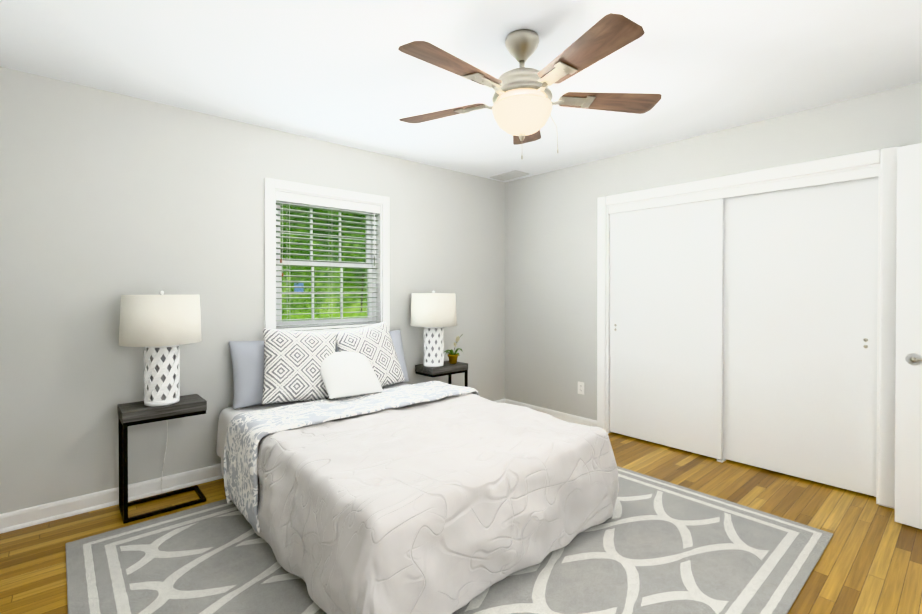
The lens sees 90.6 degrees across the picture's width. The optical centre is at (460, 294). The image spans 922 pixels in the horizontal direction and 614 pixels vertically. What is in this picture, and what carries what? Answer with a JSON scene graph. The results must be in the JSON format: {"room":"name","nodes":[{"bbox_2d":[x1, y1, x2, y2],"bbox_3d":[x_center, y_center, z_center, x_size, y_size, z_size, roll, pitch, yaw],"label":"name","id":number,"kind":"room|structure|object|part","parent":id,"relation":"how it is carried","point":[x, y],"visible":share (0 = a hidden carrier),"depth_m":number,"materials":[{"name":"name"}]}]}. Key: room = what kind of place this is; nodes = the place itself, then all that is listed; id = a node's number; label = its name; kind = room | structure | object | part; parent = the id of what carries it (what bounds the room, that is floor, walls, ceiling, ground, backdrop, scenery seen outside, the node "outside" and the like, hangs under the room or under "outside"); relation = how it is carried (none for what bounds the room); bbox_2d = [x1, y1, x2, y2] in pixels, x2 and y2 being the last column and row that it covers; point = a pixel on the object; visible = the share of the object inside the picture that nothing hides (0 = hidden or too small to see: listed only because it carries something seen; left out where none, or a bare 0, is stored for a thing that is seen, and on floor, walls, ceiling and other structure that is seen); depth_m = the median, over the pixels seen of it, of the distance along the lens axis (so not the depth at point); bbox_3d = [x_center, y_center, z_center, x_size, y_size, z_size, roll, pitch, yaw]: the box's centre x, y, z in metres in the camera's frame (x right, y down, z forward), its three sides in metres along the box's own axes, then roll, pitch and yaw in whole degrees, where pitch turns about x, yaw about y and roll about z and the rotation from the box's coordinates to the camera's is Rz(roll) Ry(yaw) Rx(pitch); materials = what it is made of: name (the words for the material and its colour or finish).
{"room":"bedroom","nodes":[
{"label":"bedroom","id":0,"kind":"room"},
{"bbox_2d":[0,67,504,513],"bbox_3d":[-1.049,0.019,3.697,4.240,2.440,0.140,0,1,-42],"label":"wall","id":1,"kind":"structure","parent":0,"point":[108,199],"depth_m":2.82,"materials":[{"name":"white paint"}]},
{"bbox_2d":[0,399,504,533],"bbox_3d":[-0.994,1.192,3.644,3.960,0.094,0.026,0,1,-42],"label":"baseboard","id":2,"kind":"structure","parent":1,"relation":"attached to","point":[35,515],"depth_m":2.66,"materials":[{"name":"white paint"}]},
{"bbox_2d":[264,177,389,331],"bbox_3d":[-1.061,-0.241,3.672,1.046,1.196,0.158,0,1,-42],"label":"window","id":3,"kind":"structure","parent":1,"relation":"in","point":[272,186],"depth_m":3.64,"materials":[{"name":"white paint"}]},
{"bbox_3d":[-1.091,-0.241,3.705,0.886,1.036,0.060,0,1,-42],"label":"window sash","id":4,"kind":"part","parent":3,"relation":"part of","materials":[{"name":"white wood"}]},
{"bbox_2d":[276,191,379,330],"bbox_3d":[-1.043,-0.242,3.651,0.882,1.030,0.062,0,1,-42],"label":"window blind","id":5,"kind":"object","parent":3,"relation":"attached to","point":[314,200],"visible":0.9,"depth_m":3.61,"materials":[{"name":"white plastic"}]},
{"bbox_2d":[0,432,921,613],"bbox_3d":[0.357,1.301,2.120,4.240,0.100,4.380,0,1,-42],"label":"floor","id":6,"kind":"structure","parent":0,"point":[869,561],"depth_m":2.38,"materials":[{"name":"brown wood"}]},
{"bbox_2d":[117,394,206,523],"bbox_3d":[-1.763,0.943,2.700,0.412,0.605,0.256,0,1,-42],"label":"nightstand","id":7,"kind":"object","parent":6,"relation":"on","point":[134,413],"visible":1,"depth_m":2.62,"materials":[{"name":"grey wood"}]},
{"bbox_2d":[119,291,201,492],"bbox_3d":[-1.757,0.616,2.684,0.408,1.273,0.408,0,1,-42],"label":"lamp","id":8,"kind":"object","parent":7,"relation":"on","point":[161,328],"visible":0.96,"depth_m":2.58,"materials":[{"name":"white fabric"}]},
{"bbox_2d":[415,361,467,386],"bbox_3d":[-0.171,0.932,4.110,0.412,0.605,0.256,0,1,-42],"label":"nightstand","id":9,"kind":"object","parent":6,"relation":"on","point":[448,368],"visible":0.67,"depth_m":4.02,"materials":[{"name":"grey wood"}]},
{"bbox_2d":[410,291,456,366],"bbox_3d":[-0.241,0.299,4.024,0.408,0.660,0.408,0,1,-42],"label":"lamp","id":10,"kind":"object","parent":9,"relation":"on","point":[433,313],"visible":1,"depth_m":3.89,"materials":[{"name":"white fabric"}]},
{"bbox_2d":[444,334,462,363],"bbox_3d":[-0.068,0.499,4.173,0.226,0.258,0.214,0,1,-42],"label":"orchid plant","id":11,"kind":"object","parent":9,"relation":"on","point":[452,356],"visible":0.96,"depth_m":4.14,"materials":[{"name":"green plant"}]},
{"bbox_2d":[65,466,832,613],"bbox_3d":[-0.021,1.244,2.320,2.980,0.010,2.520,0,1,-42],"label":"rug","id":12,"kind":"object","parent":6,"relation":"on","point":[652,545],"visible":0.58,"depth_m":2.08,"materials":[{"name":"grey fabric"}]},
{"bbox_2d":[216,321,618,613],"bbox_3d":[-0.384,0.731,2.771,1.664,1.003,2.089,0,1,-42],"label":"bed","id":13,"kind":"object","parent":12,"relation":"on","point":[359,475],"visible":1,"depth_m":2.13,"materials":[{"name":"white fabric"}]},
{"bbox_2d":[229,341,264,408],"bbox_3d":[-1.269,0.534,3.231,0.706,0.461,0.224,0,1,-42],"label":"pillow","id":14,"kind":"object","parent":13,"relation":"on","point":[248,357],"depth_m":3.05,"materials":[{"name":"grey fabric"}]},
{"bbox_2d":[262,328,335,403],"bbox_3d":[-1.101,0.491,3.151,0.604,0.558,0.255,0,1,-42],"label":"pillow","id":15,"kind":"object","parent":13,"relation":"on","point":[295,364],"depth_m":3.07,"materials":[{"name":"white fabric"}]},
{"bbox_2d":[320,351,382,398],"bbox_3d":[-0.803,0.560,3.244,0.445,0.289,0.341,0,1,-42],"label":"pillow","id":16,"kind":"object","parent":13,"relation":"on","point":[343,374],"depth_m":3.17,"materials":[{"name":"white fabric"}]},
{"bbox_2d":[336,321,404,386],"bbox_3d":[-0.698,0.489,3.519,0.614,0.566,0.256,0,1,-42],"label":"pillow","id":17,"kind":"object","parent":13,"relation":"on","point":[373,345],"depth_m":3.48,"materials":[{"name":"white fabric"}]},
{"bbox_2d":[335,330,408,382],"bbox_3d":[-0.722,0.530,3.719,0.706,0.461,0.222,0,1,-42],"label":"pillow","id":18,"kind":"object","parent":13,"relation":"on","point":[395,335],"depth_m":3.85,"materials":[{"name":"grey fabric"}]},
{"bbox_2d":[895,143,921,528],"bbox_3d":[2.622,0.222,2.193,0.150,2.033,0.772,0,1,-42],"label":"door","id":19,"kind":"structure","parent":6,"relation":"on","point":[908,450],"depth_m":2.44,"materials":[{"name":"white paint"}]},
{"bbox_2d":[0,0,921,181],"bbox_3d":[0.357,-1.239,2.101,4.240,0.100,4.380,0,1,-42],"label":"ceiling","id":20,"kind":"structure","parent":0,"point":[348,73],"depth_m":2.34,"materials":[{"name":"white paint"}]},
{"bbox_2d":[490,170,528,180],"bbox_3d":[0.489,-1.202,4.636,0.200,0.012,0.360,0,1,-42],"label":"ceiling vent","id":21,"kind":"object","parent":20,"relation":"in","point":[509,175],"visible":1,"depth_m":4.62,"materials":[{"name":"white metal"}]},
{"bbox_2d":[398,13,661,158],"bbox_3d":[0.255,-0.907,2.090,1.247,0.562,1.293,0,1,-42],"label":"ceiling fan","id":22,"kind":"object","parent":20,"relation":"hanging from","point":[605,36],"visible":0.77,"depth_m":1.99,"materials":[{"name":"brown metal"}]},
{"bbox_2d":[493,94,551,135],"bbox_3d":[0.284,-0.809,2.123,0.274,0.127,0.274,0,1,-42],"label":"shade","id":23,"kind":"object","parent":22,"relation":"attached to","point":[525,114],"visible":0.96,"depth_m":2.04,"materials":[{"name":"white glass"}]},
{"bbox_2d":[505,82,921,419],"bbox_3d":[2.139,0.019,3.688,0.800,2.440,4.100,0,1,-42],"label":"wall","id":24,"kind":"structure","parent":0,"point":[550,289],"depth_m":4.21,"materials":[{"name":"white paint"}]},
{"bbox_2d":[505,399,596,426],"bbox_3d":[0.848,1.186,4.532,0.026,0.094,1.138,0,1,-42],"label":"baseboard","id":25,"kind":"structure","parent":24,"relation":"attached to","point":[566,417],"depth_m":4.39,"materials":[{"name":"white paint"}]},
{"bbox_2d":[578,381,583,394],"bbox_3d":[1.114,0.873,4.242,0.008,0.114,0.070,0,1,-42],"label":"electrical outlet","id":26,"kind":"object","parent":24,"relation":"attached to","point":[580,387],"visible":1,"depth_m":4.24,"materials":[{"name":"white plastic"}]},
{"bbox_2d":[609,198,723,459],"bbox_3d":[1.633,0.234,3.719,0.037,1.977,0.913,0,1,-42],"label":"closet door","id":27,"kind":"structure","parent":24,"relation":"in","point":[666,315],"depth_m":3.65,"materials":[{"name":"white paint"}]},
{"bbox_2d":[597,146,899,508],"bbox_3d":[1.928,0.191,3.410,0.166,2.100,1.960,0,1,-42],"label":"trim","id":28,"kind":"structure","parent":24,"relation":"attached to","point":[881,164],"depth_m":2.85,"materials":[{"name":"white paint"}]},
{"bbox_2d":[723,177,877,496],"bbox_3d":[2.237,0.239,3.100,0.037,1.977,0.893,0,1,-42],"label":"closet door","id":29,"kind":"structure","parent":24,"relation":"in","point":[800,307],"depth_m":3.03,"materials":[{"name":"white paint"}]},
{"label":"outside","id":30,"kind":"structure","parent":0,"visible":0},
{"bbox_2d":[280,205,366,320],"bbox_3d":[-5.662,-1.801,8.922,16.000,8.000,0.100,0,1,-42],"label":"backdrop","id":31,"kind":"structure","parent":30,"point":[322,305],"depth_m":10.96,"materials":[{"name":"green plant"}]}
]}

